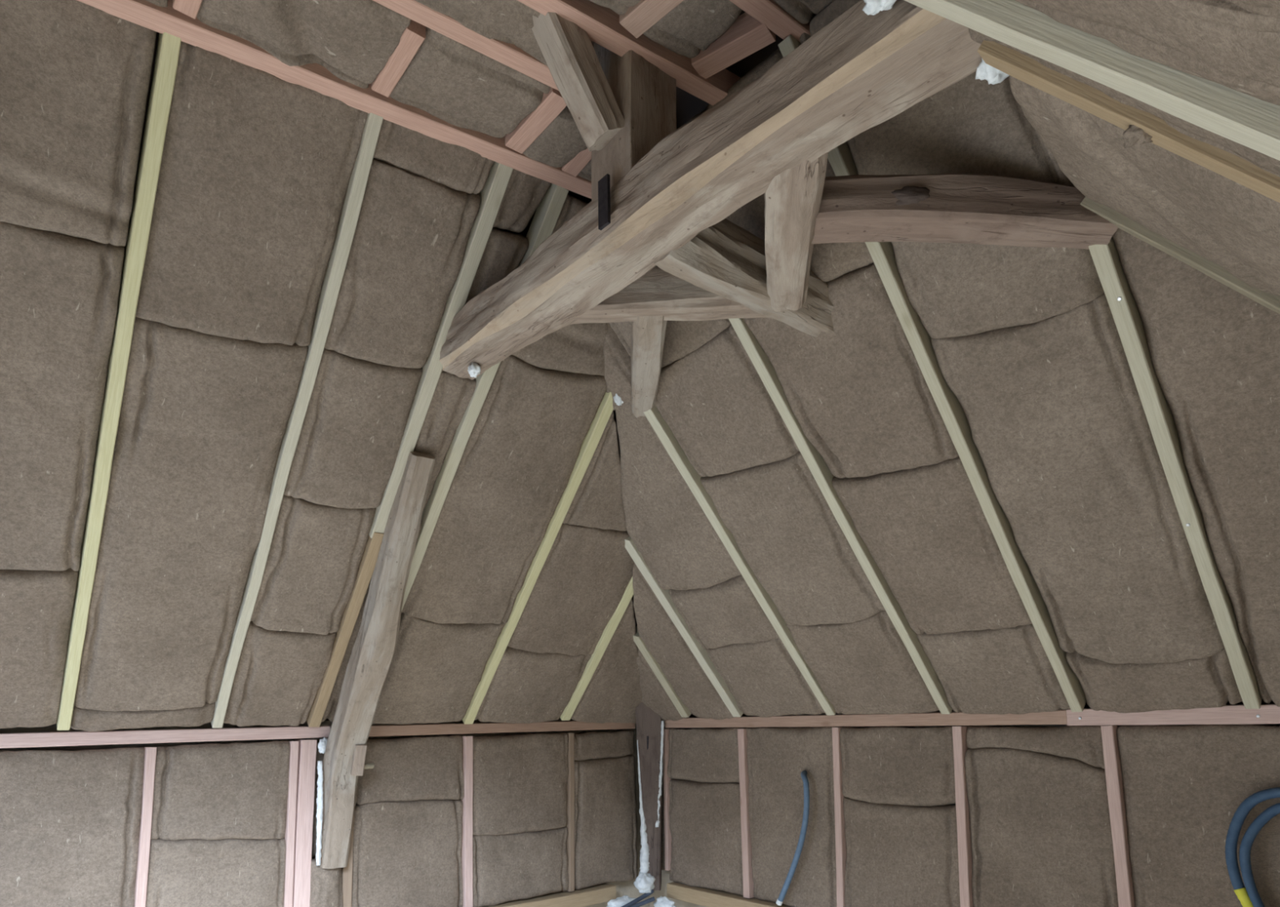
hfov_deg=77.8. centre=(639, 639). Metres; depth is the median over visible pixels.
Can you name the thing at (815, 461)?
rafter
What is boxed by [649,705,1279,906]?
wall
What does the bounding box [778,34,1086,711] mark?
rafter
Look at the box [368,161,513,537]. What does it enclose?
rafter
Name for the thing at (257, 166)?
insulation batt
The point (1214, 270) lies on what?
rafter
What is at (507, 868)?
insulation batt
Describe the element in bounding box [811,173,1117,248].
timber beam
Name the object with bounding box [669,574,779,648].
insulation batt
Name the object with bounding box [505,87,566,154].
nogging
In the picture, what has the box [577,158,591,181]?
insulation batt
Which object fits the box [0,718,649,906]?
wall
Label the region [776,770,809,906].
conduit
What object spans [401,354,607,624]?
insulation batt
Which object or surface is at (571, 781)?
stud
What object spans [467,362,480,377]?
foam patch
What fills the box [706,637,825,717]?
insulation batt
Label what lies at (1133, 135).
tuft
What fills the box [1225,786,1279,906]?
conduit
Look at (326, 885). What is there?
insulation batt
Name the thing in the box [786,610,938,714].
insulation batt
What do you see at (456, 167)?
insulation batt
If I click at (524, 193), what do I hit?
insulation batt
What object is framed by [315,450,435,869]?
leaning post
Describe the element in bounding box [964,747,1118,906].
insulation batt
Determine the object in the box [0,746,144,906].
insulation batt
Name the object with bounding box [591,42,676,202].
post
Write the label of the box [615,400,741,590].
insulation batt
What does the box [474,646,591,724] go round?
insulation batt
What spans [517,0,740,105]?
joist
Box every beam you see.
[439,0,982,379]
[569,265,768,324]
[631,315,666,417]
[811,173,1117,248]
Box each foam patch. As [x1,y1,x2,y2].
[315,760,323,865]
[317,736,327,753]
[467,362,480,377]
[606,895,636,906]
[613,393,623,405]
[633,872,655,893]
[636,739,649,873]
[653,896,675,906]
[655,720,664,826]
[862,0,896,15]
[975,58,1008,84]
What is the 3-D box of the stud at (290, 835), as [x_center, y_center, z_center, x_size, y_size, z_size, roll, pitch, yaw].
[-1.406,0.798,3.165,0.033,0.780,0.092,5,-8,-40]
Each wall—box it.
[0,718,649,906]
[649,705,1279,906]
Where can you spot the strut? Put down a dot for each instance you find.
(568, 51)
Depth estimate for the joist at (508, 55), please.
1.84 m
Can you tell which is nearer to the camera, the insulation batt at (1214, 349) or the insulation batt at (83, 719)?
the insulation batt at (1214, 349)
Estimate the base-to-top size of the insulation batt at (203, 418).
1.093 m
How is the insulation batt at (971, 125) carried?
attached to the ceiling
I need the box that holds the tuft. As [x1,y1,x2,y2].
[1122,124,1153,148]
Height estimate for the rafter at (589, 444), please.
1.288 m
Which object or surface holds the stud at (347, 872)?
on the plate at (597, 894)
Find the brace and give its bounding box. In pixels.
[653,217,834,337]
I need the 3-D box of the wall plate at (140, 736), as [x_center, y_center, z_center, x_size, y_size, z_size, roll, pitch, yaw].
[-1.897,0.343,2.770,1.585,0.049,0.061,4,-7,-40]
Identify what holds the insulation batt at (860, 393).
attached to the ceiling
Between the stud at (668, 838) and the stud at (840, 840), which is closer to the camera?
the stud at (840, 840)
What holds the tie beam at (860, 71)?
attached to the ceiling
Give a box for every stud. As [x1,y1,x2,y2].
[134,746,156,906]
[283,741,298,906]
[292,739,316,906]
[342,813,354,906]
[462,736,473,906]
[566,733,574,892]
[662,728,671,871]
[737,728,754,898]
[831,727,846,906]
[951,725,973,906]
[1100,724,1134,906]
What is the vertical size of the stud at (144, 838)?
0.772 m
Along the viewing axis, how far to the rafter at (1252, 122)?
0.95 m
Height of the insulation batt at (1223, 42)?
0.964 m
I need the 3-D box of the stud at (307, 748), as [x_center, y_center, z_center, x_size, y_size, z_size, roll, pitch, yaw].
[-1.364,0.798,3.193,0.066,0.784,0.091,5,-8,-40]
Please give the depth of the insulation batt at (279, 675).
2.97 m
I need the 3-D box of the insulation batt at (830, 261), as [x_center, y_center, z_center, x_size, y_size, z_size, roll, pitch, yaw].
[0.347,-1.218,2.184,0.424,0.443,0.457,4,-8,-42]
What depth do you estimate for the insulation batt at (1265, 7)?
0.69 m
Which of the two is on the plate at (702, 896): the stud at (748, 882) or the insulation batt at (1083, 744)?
the stud at (748, 882)
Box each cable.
[622,888,653,906]
[630,896,654,906]
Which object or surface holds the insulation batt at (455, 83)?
attached to the joist at (508, 55)
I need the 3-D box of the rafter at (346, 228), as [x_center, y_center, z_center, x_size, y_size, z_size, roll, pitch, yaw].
[-1.144,-0.539,2.526,0.042,1.626,1.504,4,-8,-40]
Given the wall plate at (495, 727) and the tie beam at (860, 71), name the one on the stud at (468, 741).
the wall plate at (495, 727)
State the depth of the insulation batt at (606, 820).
4.14 m
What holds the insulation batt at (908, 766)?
attached to the wall at (665, 874)
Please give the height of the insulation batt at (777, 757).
0.811 m
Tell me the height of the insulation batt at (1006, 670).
0.332 m
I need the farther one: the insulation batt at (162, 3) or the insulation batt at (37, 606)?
the insulation batt at (37, 606)
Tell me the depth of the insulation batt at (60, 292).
2.06 m
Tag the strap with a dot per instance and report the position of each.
(604, 195)
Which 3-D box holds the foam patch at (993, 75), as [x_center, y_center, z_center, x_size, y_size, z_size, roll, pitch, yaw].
[0.599,-0.963,1.324,0.062,0.052,0.075,2,-6,-23]
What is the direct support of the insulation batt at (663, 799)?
attached to the wall at (665, 874)
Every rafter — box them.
[57,31,181,730]
[210,112,382,728]
[306,532,383,727]
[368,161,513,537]
[401,183,568,610]
[462,391,613,724]
[560,577,633,720]
[624,536,743,716]
[633,625,691,717]
[643,405,835,715]
[728,318,952,714]
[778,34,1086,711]
[906,0,1279,159]
[977,40,1279,204]
[1080,196,1279,314]
[1088,235,1262,709]
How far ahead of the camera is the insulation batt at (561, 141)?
2.19 m
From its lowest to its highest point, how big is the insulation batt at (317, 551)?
0.460 m
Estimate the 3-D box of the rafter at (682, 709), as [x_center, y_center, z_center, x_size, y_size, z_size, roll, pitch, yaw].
[0.118,0.163,3.984,0.055,0.454,0.424,-6,-8,44]
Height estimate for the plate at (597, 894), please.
0.078 m
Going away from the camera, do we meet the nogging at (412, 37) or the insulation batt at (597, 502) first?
the nogging at (412, 37)
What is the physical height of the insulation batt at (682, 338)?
0.448 m
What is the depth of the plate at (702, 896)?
3.90 m
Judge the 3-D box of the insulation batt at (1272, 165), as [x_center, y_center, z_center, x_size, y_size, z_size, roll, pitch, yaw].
[0.689,-0.704,0.990,0.568,0.563,0.148,-5,-7,33]
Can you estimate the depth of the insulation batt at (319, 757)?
3.26 m
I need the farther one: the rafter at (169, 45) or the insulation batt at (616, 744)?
the insulation batt at (616, 744)
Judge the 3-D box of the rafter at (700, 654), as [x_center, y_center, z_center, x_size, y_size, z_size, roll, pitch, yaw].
[0.213,-0.059,3.630,0.769,0.826,0.053,4,-8,-42]
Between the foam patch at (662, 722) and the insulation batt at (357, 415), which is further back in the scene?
the foam patch at (662, 722)
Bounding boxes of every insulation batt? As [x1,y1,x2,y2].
[0,0,156,246]
[0,221,124,571]
[0,568,78,728]
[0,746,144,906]
[70,701,215,731]
[74,316,307,711]
[135,40,367,346]
[145,0,168,7]
[146,838,285,906]
[151,740,290,840]
[196,0,410,88]
[223,621,336,726]
[250,494,375,635]
[283,347,422,508]
[310,857,342,906]
[311,742,324,856]
[321,520,422,722]
[324,158,480,368]
[351,799,463,906]
[355,734,464,805]
[372,612,506,724]
[373,119,493,194]
[389,26,551,137]
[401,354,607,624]
[413,370,476,511]
[414,0,592,66]
[441,226,528,374]
[472,733,568,835]
[472,826,568,906]
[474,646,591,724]
[493,168,551,232]
[506,523,634,655]
[511,193,608,375]
[523,105,586,167]
[562,410,626,530]
[570,598,642,724]
[573,730,634,760]
[573,755,637,889]
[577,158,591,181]
[589,0,640,14]
[603,322,631,410]
[608,318,731,368]
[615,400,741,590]
[632,562,734,719]
[636,648,691,720]
[643,0,742,57]
[654,324,799,476]
[662,764,670,871]
[666,727,749,783]
[668,778,743,895]
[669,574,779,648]
[682,47,874,282]
[700,451,885,626]
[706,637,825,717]
[742,262,959,478]
[746,726,841,906]
[773,0,833,23]
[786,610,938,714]
[799,0,1104,338]
[831,456,1031,634]
[840,725,963,806]
[843,796,960,906]
[915,623,1070,714]
[930,293,1225,663]
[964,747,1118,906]
[965,724,1110,768]
[967,26,1279,177]
[1009,75,1279,297]
[1014,0,1279,105]
[1066,648,1242,713]
[1112,227,1279,706]
[1116,724,1279,906]
[1226,0,1279,17]
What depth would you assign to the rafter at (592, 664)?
3.80 m
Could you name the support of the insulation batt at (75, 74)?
attached to the ceiling
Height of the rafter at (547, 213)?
1.380 m
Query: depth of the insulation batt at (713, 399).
2.68 m
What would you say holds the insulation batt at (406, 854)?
attached to the wall at (628, 888)
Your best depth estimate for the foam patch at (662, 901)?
4.05 m
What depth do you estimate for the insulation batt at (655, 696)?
4.11 m
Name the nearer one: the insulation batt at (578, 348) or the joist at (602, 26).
the joist at (602, 26)
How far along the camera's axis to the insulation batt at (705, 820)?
3.98 m
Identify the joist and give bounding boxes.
[77,0,591,198]
[372,0,558,90]
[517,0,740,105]
[729,0,817,41]
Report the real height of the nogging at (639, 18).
0.061 m
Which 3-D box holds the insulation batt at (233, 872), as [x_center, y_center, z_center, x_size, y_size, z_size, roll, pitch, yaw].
[-1.589,0.955,2.982,0.487,0.451,0.091,4,-8,-40]
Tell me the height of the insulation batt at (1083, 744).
0.152 m
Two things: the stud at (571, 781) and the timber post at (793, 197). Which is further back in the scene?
the stud at (571, 781)
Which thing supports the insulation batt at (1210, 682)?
attached to the ceiling
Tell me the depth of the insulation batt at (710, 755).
4.01 m
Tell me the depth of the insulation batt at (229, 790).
2.99 m
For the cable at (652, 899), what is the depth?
4.05 m
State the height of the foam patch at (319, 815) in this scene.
0.410 m
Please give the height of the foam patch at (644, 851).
0.720 m
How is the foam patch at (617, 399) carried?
attached to the rafter at (589, 444)
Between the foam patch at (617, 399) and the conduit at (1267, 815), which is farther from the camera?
the foam patch at (617, 399)
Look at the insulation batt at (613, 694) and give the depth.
4.01 m
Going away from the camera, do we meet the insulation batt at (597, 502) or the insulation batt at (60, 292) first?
the insulation batt at (60, 292)
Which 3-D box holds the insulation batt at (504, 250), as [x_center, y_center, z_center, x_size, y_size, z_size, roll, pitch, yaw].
[-0.510,-1.073,2.533,0.162,0.390,0.364,4,-8,-40]
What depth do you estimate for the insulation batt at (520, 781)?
3.83 m
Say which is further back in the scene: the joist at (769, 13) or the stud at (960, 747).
the stud at (960, 747)
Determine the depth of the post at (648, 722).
4.20 m
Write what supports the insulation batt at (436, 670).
attached to the ceiling
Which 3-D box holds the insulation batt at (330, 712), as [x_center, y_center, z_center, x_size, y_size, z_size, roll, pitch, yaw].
[-1.057,-0.065,3.090,0.162,0.768,0.711,4,-8,-40]
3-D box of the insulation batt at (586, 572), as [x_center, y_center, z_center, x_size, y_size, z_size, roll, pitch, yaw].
[-0.287,-0.227,3.527,0.516,0.559,0.508,4,-8,-40]
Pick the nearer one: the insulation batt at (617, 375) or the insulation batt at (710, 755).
the insulation batt at (617, 375)
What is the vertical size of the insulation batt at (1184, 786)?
0.811 m
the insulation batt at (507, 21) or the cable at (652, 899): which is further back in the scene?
the cable at (652, 899)
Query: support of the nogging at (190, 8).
attached to the joist at (508, 55)
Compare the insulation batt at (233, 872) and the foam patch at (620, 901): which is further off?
the foam patch at (620, 901)
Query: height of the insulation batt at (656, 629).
0.779 m
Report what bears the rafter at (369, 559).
on the wall plate at (140, 736)
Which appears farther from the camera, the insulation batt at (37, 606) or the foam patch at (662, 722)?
the foam patch at (662, 722)
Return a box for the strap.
[597,173,610,230]
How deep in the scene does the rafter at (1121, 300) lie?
1.99 m
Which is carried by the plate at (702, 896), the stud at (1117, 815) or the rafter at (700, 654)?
the stud at (1117, 815)
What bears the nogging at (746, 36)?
attached to the joist at (769, 13)
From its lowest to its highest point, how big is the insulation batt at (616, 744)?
0.150 m
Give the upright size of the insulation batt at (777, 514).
0.583 m
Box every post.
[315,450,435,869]
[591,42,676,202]
[635,702,662,890]
[764,152,827,311]
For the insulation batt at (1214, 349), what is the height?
1.318 m
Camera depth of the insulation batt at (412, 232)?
2.30 m
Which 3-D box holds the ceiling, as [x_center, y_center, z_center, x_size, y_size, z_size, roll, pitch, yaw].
[-0.130,-0.669,1.888,4.418,2.268,4.587,4,-8,-40]
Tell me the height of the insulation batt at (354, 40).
0.113 m
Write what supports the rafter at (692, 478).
on the wall plate at (1059, 717)
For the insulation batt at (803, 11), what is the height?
0.148 m
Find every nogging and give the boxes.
[173,0,201,18]
[371,19,425,97]
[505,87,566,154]
[561,147,591,177]
[619,0,684,38]
[691,12,775,78]
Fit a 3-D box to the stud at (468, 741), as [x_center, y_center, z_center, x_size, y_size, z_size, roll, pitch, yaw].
[-0.812,0.840,3.670,0.043,0.782,0.091,3,-7,-40]
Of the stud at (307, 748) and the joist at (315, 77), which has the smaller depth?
the joist at (315, 77)
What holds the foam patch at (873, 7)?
attached to the tie beam at (860, 71)
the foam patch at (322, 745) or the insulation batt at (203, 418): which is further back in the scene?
the foam patch at (322, 745)
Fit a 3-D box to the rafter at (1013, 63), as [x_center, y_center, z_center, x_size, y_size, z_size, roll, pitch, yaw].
[0.748,-0.683,1.029,0.550,0.568,0.068,-4,-7,29]
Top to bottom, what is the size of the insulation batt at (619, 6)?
0.143 m
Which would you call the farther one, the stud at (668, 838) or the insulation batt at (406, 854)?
the stud at (668, 838)
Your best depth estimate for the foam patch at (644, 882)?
4.10 m
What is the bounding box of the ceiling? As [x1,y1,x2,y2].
[80,9,1275,720]
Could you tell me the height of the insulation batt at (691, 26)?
0.092 m
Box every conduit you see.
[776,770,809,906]
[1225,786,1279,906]
[1239,802,1279,906]
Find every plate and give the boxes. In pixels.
[0,725,329,748]
[368,720,635,737]
[486,883,616,906]
[664,710,1066,728]
[666,882,790,906]
[1066,704,1279,725]
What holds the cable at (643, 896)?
in the foam patch at (644, 882)
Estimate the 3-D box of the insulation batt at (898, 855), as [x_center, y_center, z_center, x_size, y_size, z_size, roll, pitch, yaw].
[1.055,0.903,3.193,0.088,0.511,0.537,4,-8,-40]
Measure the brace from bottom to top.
0.196 m
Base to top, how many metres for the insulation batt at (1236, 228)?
0.601 m
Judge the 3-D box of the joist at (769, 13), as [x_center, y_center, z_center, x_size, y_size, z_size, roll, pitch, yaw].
[-0.283,-1.480,1.365,1.822,0.072,0.056,2,-6,-38]
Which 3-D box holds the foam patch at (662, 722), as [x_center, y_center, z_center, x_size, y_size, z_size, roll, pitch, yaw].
[0.101,0.707,4.195,0.064,0.555,0.032,-3,-6,16]
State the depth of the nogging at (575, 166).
2.28 m
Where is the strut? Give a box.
[531,11,624,151]
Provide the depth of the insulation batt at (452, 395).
2.67 m
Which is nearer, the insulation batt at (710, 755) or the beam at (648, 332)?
the beam at (648, 332)
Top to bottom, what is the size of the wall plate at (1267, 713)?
0.056 m
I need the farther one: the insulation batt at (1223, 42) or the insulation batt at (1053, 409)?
the insulation batt at (1053, 409)
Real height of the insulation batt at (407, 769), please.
0.299 m
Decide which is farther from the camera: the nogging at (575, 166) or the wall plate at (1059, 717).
the wall plate at (1059, 717)
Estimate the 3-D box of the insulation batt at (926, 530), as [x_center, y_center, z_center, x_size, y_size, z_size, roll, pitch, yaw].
[0.970,-0.307,2.615,0.501,0.544,0.454,4,-8,-41]

